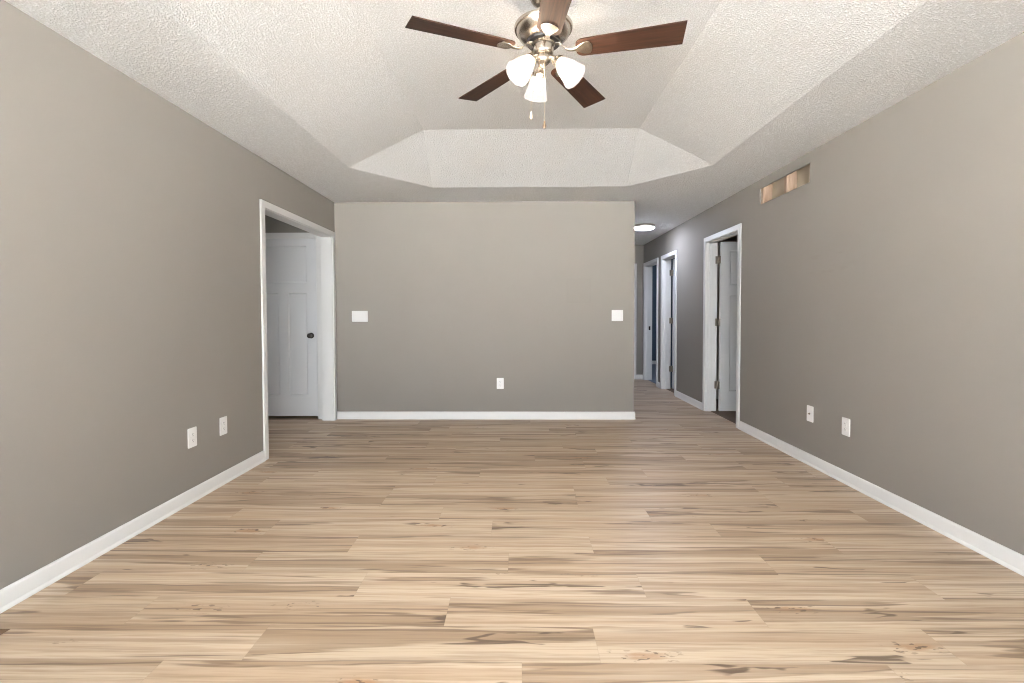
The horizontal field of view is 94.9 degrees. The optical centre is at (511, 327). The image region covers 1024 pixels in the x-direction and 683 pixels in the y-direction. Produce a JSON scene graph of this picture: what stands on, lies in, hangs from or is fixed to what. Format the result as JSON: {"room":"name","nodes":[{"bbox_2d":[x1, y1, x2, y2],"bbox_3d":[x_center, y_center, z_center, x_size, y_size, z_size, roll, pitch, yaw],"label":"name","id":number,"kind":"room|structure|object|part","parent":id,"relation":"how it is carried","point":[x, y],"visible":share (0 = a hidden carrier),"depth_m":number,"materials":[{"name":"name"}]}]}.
{"room":"empty living room","nodes":[
{"label":"empty living room","id":0,"kind":"room"},
{"bbox_2d":[0,0,334,589],"bbox_3d":[-2.101,-0.090,1.365,0.115,2.460,8.108,0,1,1],"label":"wall","id":1,"kind":"structure","parent":0,"point":[130,270],"depth_m":2.37,"materials":[{"name":"beige paint"}]},
{"bbox_2d":[0,450,265,613],"bbox_3d":[-2.042,1.117,0.628,0.019,0.085,6.342,0,1,1],"label":"baseboard","id":2,"kind":"structure","parent":1,"relation":"attached to","point":[27,586],"depth_m":2.36,"materials":[{"name":"white paint"}]},
{"bbox_2d":[187,426,196,448],"bbox_3d":[-2.016,0.693,2.966,0.009,0.124,0.079,0,1,1],"label":"wall outlet","id":3,"kind":"object","parent":1,"relation":"attached to","point":[192,432],"visible":1,"depth_m":2.96,"materials":[{"name":"white plastic"}]},
{"bbox_2d":[219,416,226,435],"bbox_3d":[-2.012,0.685,3.279,0.009,0.124,0.079,0,1,1],"label":"wall outlet","id":4,"kind":"object","parent":1,"relation":"attached to","point":[222,421],"visible":1,"depth_m":3.27,"materials":[{"name":"white plastic"}]},
{"bbox_2d":[259,199,336,459],"bbox_3d":[-2.518,0.005,4.609,1.068,2.102,1.661,0,1,1],"label":"door frame","id":5,"kind":"structure","parent":1,"relation":"attached to","point":[327,237],"depth_m":5.21,"materials":[{"name":"white paint"}]},
{"bbox_2d":[265,201,634,411],"bbox_3d":[-1.579,-0.195,5.351,5.898,2.460,0.121,0,1,1],"label":"wall","id":6,"kind":"structure","parent":0,"point":[458,298],"depth_m":5.28,"materials":[{"name":"beige paint"}]},
{"bbox_2d":[266,239,317,415],"bbox_3d":[-2.590,-0.009,5.311,0.762,2.030,0.101,0,1,1],"label":"door","id":7,"kind":"structure","parent":6,"relation":"in","point":[291,283],"depth_m":5.33,"materials":[{"name":"white paint"}]},
{"bbox_3d":[-2.274,0.091,5.292,0.066,0.066,0.066,0,1,1],"label":"knob","id":8,"kind":"part","parent":7,"relation":"part of","materials":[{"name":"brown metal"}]},
{"bbox_2d":[352,311,367,321],"bbox_3d":[-1.715,-0.126,5.294,0.180,0.124,0.012,0,1,1],"label":"light switch","id":9,"kind":"object","parent":6,"relation":"attached to","point":[357,316],"visible":1,"depth_m":5.29,"materials":[{"name":"white plastic"}]},
{"bbox_2d":[337,411,635,419],"bbox_3d":[-0.277,0.948,6.951,3.379,0.085,3.321,0,1,1],"label":"baseboard","id":10,"kind":"structure","parent":6,"relation":"attached to","point":[340,414],"depth_m":5.30,"materials":[{"name":"white paint"}]},
{"bbox_2d":[497,378,503,388],"bbox_3d":[-0.132,0.629,5.294,0.079,0.124,0.009,0,1,1],"label":"wall outlet","id":11,"kind":"object","parent":6,"relation":"attached to","point":[500,381],"visible":1,"depth_m":5.29,"materials":[{"name":"white plastic"}]},
{"bbox_2d":[612,310,622,320],"bbox_3d":[1.179,-0.136,5.255,0.127,0.124,0.012,0,1,1],"label":"light switch","id":12,"kind":"object","parent":6,"relation":"attached to","point":[617,315],"visible":1,"depth_m":5.25,"materials":[{"name":"white plastic"}]},
{"bbox_2d":[0,379,1023,682],"bbox_3d":[-1.091,1.096,2.977,6.934,0.001,11.295,0,1,1],"label":"floor","id":13,"kind":"structure","parent":0,"point":[671,543],"depth_m":2.14,"materials":[{"name":"brown wood"}]},
{"bbox_2d":[0,629,9,634],"bbox_3d":[-1.932,1.235,1.638,0.126,0.204,0.278,0,1,1],"label":"floor vent","id":14,"kind":"object","parent":13,"relation":"in","point":[2,631],"visible":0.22,"depth_m":1.76,"materials":[{"name":"brown"}]},
{"bbox_2d":[4,0,1023,244],"bbox_3d":[0.380,-1.547,4.299,10.150,0.329,14.115,0,1,1],"label":"ceiling","id":15,"kind":"structure","parent":0,"point":[353,103],"depth_m":2.87,"materials":[{"name":"white paint"}]},
{"bbox_2d":[405,0,687,128],"bbox_3d":[0.160,-1.293,2.263,1.277,0.672,1.248,0,1,1],"label":"ceiling fan","id":16,"kind":"object","parent":15,"relation":"hanging from","point":[543,29],"visible":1,"depth_m":2.22,"materials":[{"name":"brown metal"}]},
{"bbox_3d":[-0.225,-1.340,2.146,0.499,0.006,0.138,-1,13,-22],"label":"blade","id":17,"kind":"part","parent":16,"relation":"part of","materials":[{"name":"brown wood"}]},
{"bbox_3d":[-0.107,-1.352,2.611,0.138,0.006,0.499,-15,11,-39],"label":"blade","id":18,"kind":"part","parent":16,"relation":"part of","materials":[{"name":"brown wood"}]},
{"bbox_3d":[0.057,-1.238,2.229,0.127,0.118,0.127,48,-25,-27],"label":"lamp shade","id":19,"kind":"part","parent":16,"relation":"part of","materials":[{"name":"white glass"}]},
{"bbox_3d":[0.051,-1.357,2.257,0.100,0.046,0.026,-1,2,-22],"label":"bracket arm","id":20,"kind":"part","parent":16,"relation":"part of","materials":[{"name":"silver metal"}]},
{"bbox_3d":[0.063,-1.247,2.234,0.052,0.070,0.052,48,-25,-27],"label":"bulb","id":21,"kind":"part","parent":16,"relation":"part of","materials":[{"name":"white glass"}]},
{"bbox_2d":[527,53,535,63],"bbox_3d":[0.093,-1.289,2.255,0.066,0.041,0.066,48,-25,-27],"label":"socket","id":22,"kind":"object","parent":16,"relation":"attached to","point":[533,56],"depth_m":2.22,"materials":[{"name":"white glass"}]},
{"bbox_3d":[0.130,-1.243,2.419,0.127,0.118,0.127,0,44,-11],"label":"lamp shade","id":23,"kind":"part","parent":16,"relation":"part of","materials":[{"name":"white glass"}]},
{"bbox_2d":[533,67,544,77],"bbox_3d":[0.139,-1.292,2.373,0.066,0.041,0.066,0,44,-11],"label":"socket","id":24,"kind":"object","parent":16,"relation":"attached to","point":[539,72],"depth_m":2.36,"materials":[{"name":"silver metal"}]},
{"bbox_3d":[0.155,-1.167,2.257,0.002,0.342,0.002,0,1,1],"label":"pull chain","id":25,"kind":"part","parent":16,"relation":"part of","materials":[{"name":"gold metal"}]},
{"bbox_3d":[0.181,-1.334,1.891,0.138,0.006,0.499,11,1,-4],"label":"blade","id":26,"kind":"part","parent":16,"relation":"part of","materials":[{"name":"brown wood"}]},
{"bbox_2d":[553,55,564,67],"bbox_3d":[0.222,-1.290,2.269,0.066,0.041,0.066,-44,-15,18],"label":"socket","id":27,"kind":"object","parent":16,"relation":"attached to","point":[557,59],"depth_m":2.24,"materials":[{"name":"white glass"}]},
{"bbox_3d":[0.260,-1.358,2.271,0.100,0.046,0.026,0,2,14],"label":"bracket arm","id":28,"kind":"part","parent":16,"relation":"part of","materials":[{"name":"silver metal"}]},
{"bbox_3d":[0.264,-1.239,2.252,0.127,0.118,0.127,-44,-15,18],"label":"lamp shade","id":29,"kind":"part","parent":16,"relation":"part of","materials":[{"name":"white glass"}]},
{"bbox_3d":[0.370,-1.354,2.643,0.138,0.006,0.499,-12,-5,32],"label":"blade","id":30,"kind":"part","parent":16,"relation":"part of","materials":[{"name":"brown wood"}]},
{"bbox_3d":[0.549,-1.343,2.198,0.499,0.006,0.138,0,-9,14],"label":"blade","id":31,"kind":"part","parent":16,"relation":"part of","materials":[{"name":"brown wood"}]},
{"bbox_2d":[635,223,654,230],"bbox_3d":[1.864,-1.417,6.651,0.306,0.060,0.306,0,1,1],"label":"flush ceiling light","id":32,"kind":"object","parent":15,"relation":"attached to","point":[643,226],"visible":0.87,"depth_m":6.54,"materials":[{"name":"white glass"}]},
{"bbox_2d":[635,226,653,230],"bbox_3d":[1.864,-1.402,6.651,0.283,0.029,0.283,0,1,1],"label":"diffuser","id":33,"kind":"object","parent":32,"relation":"attached to","point":[641,228],"depth_m":6.58,"materials":[{"name":"white glass"}]},
{"bbox_2d":[635,245,643,374],"bbox_3d":[-1.047,-0.282,8.648,6.874,2.460,0.115,0,1,1],"label":"wall","id":34,"kind":"structure","parent":0,"point":[639,249],"depth_m":8.54,"materials":[{"name":"beige paint"}]},
{"bbox_2d":[634,264,636,378],"bbox_3d":[1.842,-0.109,8.614,0.840,2.102,0.147,0,1,1],"label":"door frame","id":35,"kind":"structure","parent":34,"relation":"attached to","point":[635,283],"depth_m":8.53,"materials":[{"name":"white paint"}]},
{"bbox_2d":[652,265,656,360],"bbox_3d":[3.945,-0.360,11.200,2.811,2.460,0.115,0,1,1],"label":"wall","id":36,"kind":"structure","parent":0,"point":[654,268],"depth_m":11.15,"materials":[{"name":"paint"}]},
{"bbox_2d":[670,258,674,387],"bbox_3d":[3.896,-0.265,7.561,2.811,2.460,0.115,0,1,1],"label":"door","id":37,"kind":"structure","parent":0,"point":[673,258],"depth_m":7.52,"materials":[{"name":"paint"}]},
{"bbox_2d":[649,364,735,423],"bbox_3d":[3.868,0.985,7.327,2.866,0.034,7.700,0,1,1],"label":"floor","id":38,"kind":"structure","parent":0,"point":[729,415],"depth_m":5.68,"materials":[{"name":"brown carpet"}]},
{"bbox_2d":[716,235,737,398],"bbox_3d":[3.882,-0.238,6.522,2.811,2.460,0.115,0,1,1],"label":"wall","id":39,"kind":"structure","parent":0,"point":[734,238],"depth_m":6.47,"materials":[{"name":"paint"}]},
{"bbox_2d":[644,32,1023,554],"bbox_3d":[2.389,-0.175,4.258,0.115,2.460,14.015,0,1,1],"label":"wall","id":40,"kind":"structure","parent":0,"point":[884,294],"depth_m":2.79,"materials":[{"name":"beige paint"}]},
{"bbox_2d":[643,258,658,386],"bbox_3d":[2.441,-0.096,8.072,0.147,2.102,0.863,0,1,1],"label":"door frame","id":41,"kind":"structure","parent":40,"relation":"attached to","point":[647,267],"depth_m":8.43,"materials":[{"name":"white paint"}]},
{"bbox_2d":[660,250,676,395],"bbox_3d":[2.428,-0.071,7.105,0.147,2.102,0.729,0,1,1],"label":"door frame","id":42,"kind":"structure","parent":40,"relation":"attached to","point":[665,326],"depth_m":7.40,"materials":[{"name":"white paint"}]},
{"bbox_2d":[669,259,674,388],"bbox_3d":[2.799,-0.054,7.348,0.645,2.030,0.108,0,1,1],"label":"door","id":43,"kind":"structure","parent":40,"relation":"in","point":[672,272],"depth_m":7.37,"materials":[{"name":"white paint"}]},
{"bbox_2d":[702,223,741,427],"bbox_3d":[2.403,-0.023,5.276,0.147,2.102,0.946,0,1,1],"label":"door frame","id":44,"kind":"structure","parent":40,"relation":"attached to","point":[711,242],"depth_m":5.67,"materials":[{"name":"white paint"}]},
{"bbox_2d":[714,242,737,410],"bbox_3d":[2.884,-0.009,5.626,0.862,2.030,0.108,0,1,1],"label":"door","id":45,"kind":"structure","parent":40,"relation":"in","point":[727,320],"depth_m":5.65,"materials":[{"name":"white paint"}]},
{"bbox_2d":[761,164,809,203],"bbox_3d":[2.389,-1.229,4.034,0.100,0.250,0.782,0,1,1],"label":"air vent","id":46,"kind":"object","parent":40,"relation":"in","point":[800,177],"visible":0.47,"depth_m":4.00,"materials":[{"name":"brown paint"}]},
{"bbox_3d":[2.434,-1.229,4.033,0.012,0.250,0.782,0,1,1],"label":"panel","id":47,"kind":"part","parent":46,"relation":"part of","materials":[{"name":"brown paint"}]},
{"bbox_2d":[807,405,813,422],"bbox_3d":[2.316,0.671,3.661,0.017,0.124,0.079,0,1,1],"label":"cable jack","id":48,"kind":"object","parent":40,"relation":"attached to","point":[810,409],"visible":1,"depth_m":3.65,"materials":[{"name":"white plastic"}]},
{"bbox_2d":[657,382,1023,575],"bbox_3d":[2.301,1.058,2.534,0.019,0.085,10.272,0,1,1],"label":"baseboard","id":49,"kind":"structure","parent":40,"relation":"attached to","point":[1008,558],"depth_m":2.78,"materials":[{"name":"white paint"}]},
{"bbox_2d":[842,417,849,436],"bbox_3d":[2.315,0.688,3.260,0.009,0.124,0.079,0,1,1],"label":"wall outlet","id":50,"kind":"object","parent":40,"relation":"attached to","point":[845,421],"visible":1,"depth_m":3.25,"materials":[{"name":"white plastic"}]}
]}

